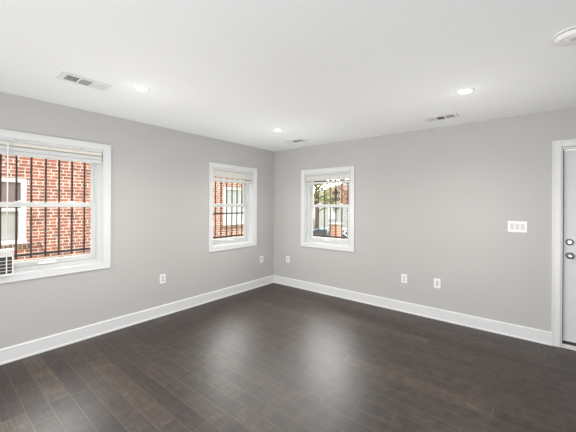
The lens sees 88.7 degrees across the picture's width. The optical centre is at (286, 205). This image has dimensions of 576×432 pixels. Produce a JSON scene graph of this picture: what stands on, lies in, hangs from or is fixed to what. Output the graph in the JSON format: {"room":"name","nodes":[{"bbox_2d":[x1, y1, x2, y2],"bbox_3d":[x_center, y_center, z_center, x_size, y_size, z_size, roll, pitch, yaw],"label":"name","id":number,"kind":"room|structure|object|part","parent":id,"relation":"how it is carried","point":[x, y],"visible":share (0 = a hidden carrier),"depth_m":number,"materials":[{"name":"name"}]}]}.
{"room":"empty living room","nodes":[
{"label":"empty living room","id":0,"kind":"room"},
{"bbox_2d":[0,92,273,348],"bbox_3d":[-2.646,0.656,2.696,0.200,3.940,7.400,0,0,39],"label":"wall","id":1,"kind":"structure","parent":0,"point":[160,175],"depth_m":3.61,"materials":[{"name":"grey paint"}]},
{"bbox_2d":[0,154,89,259],"bbox_3d":[-2.534,-0.073,3.061,0.092,1.280,1.143,0,0,39],"label":"guard","id":2,"kind":"object","parent":1,"relation":"attached to","point":[71,250],"visible":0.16,"depth_m":3.11,"materials":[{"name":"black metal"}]},
{"bbox_3d":[-2.531,0.505,3.056,0.078,0.024,1.143,0,0,39],"label":"rail","id":3,"kind":"part","parent":2,"relation":"part of","materials":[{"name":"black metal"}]},
{"bbox_2d":[0,129,110,283],"bbox_3d":[-2.434,0.012,2.979,0.276,1.380,1.107,0,0,39],"label":"window","id":4,"kind":"structure","parent":1,"relation":"in","point":[100,177],"depth_m":3.17,"materials":[{"name":"white paint"}]},
{"bbox_2d":[0,248,13,276],"bbox_3d":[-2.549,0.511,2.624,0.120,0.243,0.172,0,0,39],"label":"air conditioner","id":5,"kind":"object","parent":4,"relation":"attached to","point":[6,255],"visible":1,"depth_m":2.62,"materials":[{"name":"white plastic"}]},
{"bbox_3d":[-2.404,0.281,2.953,0.026,0.615,0.865,0,0,39],"label":"sash","id":6,"kind":"part","parent":4,"relation":"part of","materials":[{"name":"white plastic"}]},
{"bbox_3d":[-2.424,-0.273,2.972,0.022,0.581,0.865,0,0,39],"label":"sash","id":7,"kind":"part","parent":4,"relation":"part of","materials":[{"name":"white plastic"}]},
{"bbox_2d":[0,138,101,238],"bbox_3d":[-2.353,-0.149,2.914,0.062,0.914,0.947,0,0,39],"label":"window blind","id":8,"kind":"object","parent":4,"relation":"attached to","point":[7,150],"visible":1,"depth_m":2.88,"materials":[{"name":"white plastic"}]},
{"bbox_3d":[-2.360,-0.498,2.921,0.039,0.080,0.943,0,0,39],"label":"rail","id":9,"kind":"part","parent":8,"relation":"part of","materials":[{"name":"white plastic"}]},
{"bbox_3d":[-2.500,0.596,3.030,0.114,0.115,0.971,0,0,39],"label":"brick sill","id":10,"kind":"part","parent":4,"relation":"part of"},
{"bbox_3d":[-2.417,0.012,2.966,0.089,1.244,0.971,0,0,39],"label":"vinyl frame","id":11,"kind":"part","parent":4,"relation":"part of","materials":[{"name":"white plastic"}]},
{"bbox_2d":[0,275,273,364],"bbox_3d":[-2.563,1.358,2.625,0.024,0.137,7.400,0,0,39],"label":"baseboard","id":12,"kind":"structure","parent":1,"relation":"attached to","point":[33,347],"depth_m":3.35,"materials":[{"name":"white paint"}]},
{"bbox_2d":[160,274,165,283],"bbox_3d":[-1.602,0.954,3.816,0.011,0.120,0.078,0,0,39],"label":"wall outlet","id":13,"kind":"object","parent":1,"relation":"attached to","point":[162,276],"visible":1,"depth_m":3.81,"materials":[{"name":"white plastic"}]},
{"bbox_2d":[213,177,243,238],"bbox_3d":[-1.032,-0.065,4.908,0.092,1.280,1.031,0,0,39],"label":"guard","id":14,"kind":"object","parent":1,"relation":"attached to","point":[232,212],"visible":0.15,"depth_m":5.08,"materials":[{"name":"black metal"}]},
{"bbox_3d":[-1.030,0.530,4.904,0.078,0.024,1.031,0,0,39],"label":"rail","id":15,"kind":"part","parent":14,"relation":"part of","materials":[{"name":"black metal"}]},
{"bbox_3d":[-1.028,0.139,4.904,0.078,0.024,1.031,0,0,39],"label":"rail","id":16,"kind":"part","parent":14,"relation":"part of","materials":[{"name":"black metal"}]},
{"bbox_2d":[208,162,256,251],"bbox_3d":[-0.932,0.031,4.827,0.276,1.337,0.995,0,0,39],"label":"window","id":17,"kind":"structure","parent":1,"relation":"in","point":[249,238],"depth_m":4.94,"materials":[{"name":"white paint"}]},
{"bbox_3d":[-0.941,0.284,4.832,0.026,0.604,0.753,0,0,39],"label":"sash","id":18,"kind":"part","parent":17,"relation":"part of","materials":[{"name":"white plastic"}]},
{"bbox_3d":[-0.955,0.031,4.845,0.089,1.201,0.859,0,0,39],"label":"vinyl frame","id":19,"kind":"part","parent":17,"relation":"part of","materials":[{"name":"white plastic"}]},
{"bbox_2d":[213,168,252,183],"bbox_3d":[-0.857,-0.464,4.768,0.045,0.201,0.844,0,0,39],"label":"window blind","id":20,"kind":"object","parent":17,"relation":"attached to","point":[217,172],"visible":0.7,"depth_m":4.73,"materials":[{"name":"white plastic"}]},
{"bbox_3d":[-0.859,-0.386,4.769,0.039,0.045,0.831,0,0,39],"label":"rail","id":21,"kind":"part","parent":20,"relation":"part of","materials":[{"name":"white plastic"}]},
{"bbox_3d":[-0.961,-0.249,4.851,0.022,0.549,0.753,0,0,39],"label":"sash","id":22,"kind":"part","parent":17,"relation":"part of","materials":[{"name":"white plastic"}]},
{"bbox_2d":[0,0,575,151],"bbox_3d":[-0.153,-1.075,0.677,6.200,0.150,7.400,0,0,39],"label":"ceiling","id":23,"kind":"structure","parent":0,"point":[319,72],"depth_m":2.04,"materials":[{"name":"paint"}]},
{"bbox_2d":[57,72,111,90],"bbox_3d":[-1.648,-1.005,2.414,0.180,0.006,0.340,0,0,39],"label":"ceiling vent","id":24,"kind":"object","parent":23,"relation":"in","point":[65,76],"visible":1,"depth_m":2.39,"materials":[{"name":"white metal"}]},
{"bbox_2d":[131,84,149,90],"bbox_3d":[-1.250,-1.001,2.531,0.148,0.011,0.148,0,0,39],"label":"recessed light","id":25,"kind":"object","parent":23,"relation":"in","point":[136,86],"visible":1,"depth_m":2.51,"materials":[{"name":"white ceramic"}]},
{"bbox_2d":[284,139,307,143],"bbox_3d":[0.145,-0.995,4.597,0.340,0.006,0.180,0,0,39],"label":"ceiling vent","id":26,"kind":"object","parent":23,"relation":"in","point":[296,140],"visible":1,"depth_m":4.60,"materials":[{"name":"white metal"}]},
{"bbox_2d":[423,113,458,121],"bbox_3d":[1.747,-0.986,3.333,0.340,0.006,0.180,0,0,39],"label":"ceiling vent","id":27,"kind":"object","parent":23,"relation":"in","point":[453,115],"visible":1,"depth_m":3.31,"materials":[{"name":"white metal"}]},
{"bbox_2d":[455,88,474,93],"bbox_3d":[1.549,-0.985,2.556,0.148,0.011,0.148,0,0,39],"label":"recessed light","id":28,"kind":"object","parent":23,"relation":"in","point":[464,90],"visible":1,"depth_m":2.54,"materials":[{"name":"white ceramic"}]},
{"bbox_2d":[553,26,575,45],"bbox_3d":[1.644,-0.968,1.693,0.168,0.044,0.168,0,0,39],"label":"smoke detector","id":29,"kind":"object","parent":23,"relation":"attached to","point":[566,37],"visible":1,"depth_m":1.68,"materials":[{"name":"white plastic"}]},
{"bbox_2d":[0,283,575,431],"bbox_3d":[-0.168,1.515,0.677,6.200,0.150,7.400,0,0,39],"label":"floor","id":30,"kind":"structure","parent":0,"point":[273,357],"depth_m":2.50,"materials":[{"name":"brown wood"}]},
{"bbox_2d":[274,107,575,331],"bbox_3d":[2.233,0.684,3.626,6.600,3.940,0.200,0,0,39],"label":"wall","id":31,"kind":"structure","parent":0,"point":[440,202],"depth_m":3.69,"materials":[{"name":"grey paint"}]},
{"bbox_2d":[301,166,354,251],"bbox_3d":[0.723,0.055,4.879,1.001,1.309,0.276,0,0,39],"label":"window","id":32,"kind":"structure","parent":31,"relation":"in","point":[307,191],"depth_m":4.87,"materials":[{"name":"white paint"}]},
{"bbox_2d":[305,171,349,184],"bbox_3d":[0.666,-0.438,4.806,0.848,0.176,0.043,0,0,39],"label":"window blind","id":33,"kind":"object","parent":32,"relation":"attached to","point":[338,175],"visible":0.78,"depth_m":4.77,"materials":[{"name":"white plastic"}]},
{"bbox_3d":[0.667,-0.367,4.808,0.837,0.033,0.039,0,0,39],"label":"rail","id":34,"kind":"part","parent":33,"relation":"part of","materials":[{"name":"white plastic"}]},
{"bbox_3d":[0.725,0.055,4.882,0.865,1.173,0.089,0,0,39],"label":"vinyl frame","id":35,"kind":"part","parent":32,"relation":"part of","materials":[{"name":"white plastic"}]},
{"bbox_3d":[0.711,0.293,4.867,0.759,0.604,0.026,0,0,39],"label":"sash","id":36,"kind":"part","parent":32,"relation":"part of","materials":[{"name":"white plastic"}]},
{"bbox_3d":[0.733,-0.225,4.890,0.759,0.521,0.022,0,0,39],"label":"sash","id":37,"kind":"part","parent":32,"relation":"part of","materials":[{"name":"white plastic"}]},
{"bbox_2d":[313,179,348,238],"bbox_3d":[0.810,-0.054,4.985,1.037,1.280,0.108,0,0,39],"label":"guard","id":38,"kind":"object","parent":31,"relation":"attached to","point":[335,192],"visible":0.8,"depth_m":5.00,"materials":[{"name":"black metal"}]},
{"bbox_3d":[0.797,0.540,4.973,1.037,0.024,0.078,0,0,39],"label":"rail","id":39,"kind":"part","parent":38,"relation":"part of","materials":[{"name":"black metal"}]},
{"bbox_3d":[0.802,-0.410,4.973,1.037,0.024,0.078,0,0,39],"label":"rail","id":40,"kind":"part","parent":38,"relation":"part of","materials":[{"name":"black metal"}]},
{"bbox_2d":[401,274,406,282],"bbox_3d":[1.600,0.998,4.003,0.078,0.120,0.011,0,0,39],"label":"wall outlet","id":41,"kind":"object","parent":31,"relation":"attached to","point":[403,276],"visible":1,"depth_m":4.00,"materials":[{"name":"white plastic"}]},
{"bbox_2d":[274,275,551,345],"bbox_3d":[1.253,1.380,4.276,3.864,0.137,0.024,0,0,39],"label":"baseboard","id":42,"kind":"structure","parent":31,"relation":"attached to","point":[508,329],"depth_m":3.78,"materials":[{"name":"white paint"}]},
{"bbox_2d":[434,278,440,288],"bbox_3d":[1.916,0.996,3.747,0.078,0.120,0.011,0,0,39],"label":"wall outlet","id":43,"kind":"object","parent":31,"relation":"attached to","point":[437,282],"visible":1,"depth_m":3.74,"materials":[{"name":"white plastic"}]},
{"bbox_2d":[508,221,526,232],"bbox_3d":[2.540,0.237,3.242,0.166,0.120,0.012,0,0,39],"label":"light switch","id":44,"kind":"object","parent":31,"relation":"attached to","point":[513,226],"visible":1,"depth_m":3.24,"materials":[{"name":"white plastic"}]},
{"bbox_2d":[551,139,575,350],"bbox_3d":[3.227,0.398,2.781,1.081,2.122,0.181,0,0,39],"label":"door","id":45,"kind":"structure","parent":31,"relation":"in","point":[563,315],"depth_m":3.03,"materials":[{"name":"white paint"}]},
{"label":"outside","id":46,"kind":"structure","parent":0,"visible":0},
{"bbox_3d":[-5.579,2.759,22.725,90.000,0.300,70.000,0,0,39],"label":"ground","id":47,"kind":"structure","parent":46,"visible":0},
{"bbox_2d":[1,154,243,259],"bbox_3d":[-7.906,-0.404,7.878,7.890,6.000,16.800,0,0,39],"label":"neighbor house","id":48,"kind":"structure","parent":47,"relation":"on","point":[38,182],"depth_m":6.15,"materials":[{"name":"red brick"}]},
{"bbox_2d":[1,211,17,240],"bbox_3d":[-5.610,0.109,5.436,0.010,1.280,1.210,0,0,39],"label":"curtain","id":49,"kind":"object","parent":48,"relation":"hanging from","point":[11,214],"depth_m":5.72,"materials":[{"name":"white fabric"}]},
{"bbox_2d":[2,182,19,207],"bbox_3d":[-5.591,-0.193,5.422,0.020,0.508,1.190,0,0,39],"label":"blind","id":50,"kind":"object","parent":48,"relation":"hanging from","point":[11,185],"depth_m":5.71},
{"bbox_3d":[-5.519,0.800,5.358,0.085,0.100,1.330,0,0,39],"label":"brick sill","id":51,"kind":"part","parent":48,"relation":"part of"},
{"bbox_3d":[-1.692,0.711,10.065,0.085,0.100,1.280,0,0,39],"label":"brick sill","id":52,"kind":"part","parent":48,"relation":"part of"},
{"bbox_2d":[225,190,242,203],"bbox_3d":[-1.765,-0.266,10.128,0.020,0.498,1.140,0,0,39],"label":"blind","id":53,"kind":"object","parent":48,"relation":"hanging from","point":[228,191],"depth_m":10.07,"materials":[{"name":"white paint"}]},
{"bbox_2d":[225,207,243,222],"bbox_3d":[-1.784,0.031,10.142,0.010,1.260,1.160,0,0,39],"label":"curtain","id":54,"kind":"object","parent":48,"relation":"hanging from","point":[228,208],"depth_m":10.13,"materials":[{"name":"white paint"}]},
{"bbox_2d":[314,180,340,228],"bbox_3d":[2.128,-1.239,21.413,3.865,7.794,4.163,0,0,-2],"label":"tree","id":55,"kind":"object","parent":47,"relation":"on","point":[321,186],"visible":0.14,"depth_m":21.21,"materials":[{"name":"green plant"}]},
{"bbox_2d":[313,183,346,227],"bbox_3d":[8.506,0.089,34.485,12.800,5.200,6.800,0,0,39],"label":"house","id":56,"kind":"structure","parent":47,"relation":"on","point":[327,211],"depth_m":33.38,"materials":[{"name":"white"}]},
{"bbox_3d":[5.204,0.871,33.283,0.840,1.240,0.015,0,0,39],"label":"pane","id":57,"kind":"part","parent":56,"relation":"part of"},
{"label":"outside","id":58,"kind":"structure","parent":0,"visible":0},
{"bbox_3d":[-1.825,2.633,19.416,100.000,0.035,6.400,0,0,39],"label":"street","id":59,"kind":"object","parent":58,"visible":0},
{"bbox_2d":[313,227,346,238],"bbox_3d":[2.742,1.917,14.934,4.366,1.450,1.790,0,0,39],"label":"parked car","id":60,"kind":"object","parent":59,"relation":"on","point":[321,230],"visible":0.02,"depth_m":14.83,"materials":[{"name":"blue paint"}]},
{"bbox_2d":[328,223,343,238],"bbox_3d":[2.143,1.718,12.844,0.520,1.870,0.520,0,0,39],"label":"brick pier","id":61,"kind":"structure","parent":59,"relation":"on","point":[338,225],"depth_m":12.66,"materials":[{"name":"brick"}]},
{"bbox_2d":[328,179,346,211],"bbox_3d":[4.040,-0.844,17.547,3.551,7.026,3.391,0,0,39],"label":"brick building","id":62,"kind":"structure","parent":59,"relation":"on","point":[339,187],"depth_m":17.73,"materials":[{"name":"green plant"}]}
]}

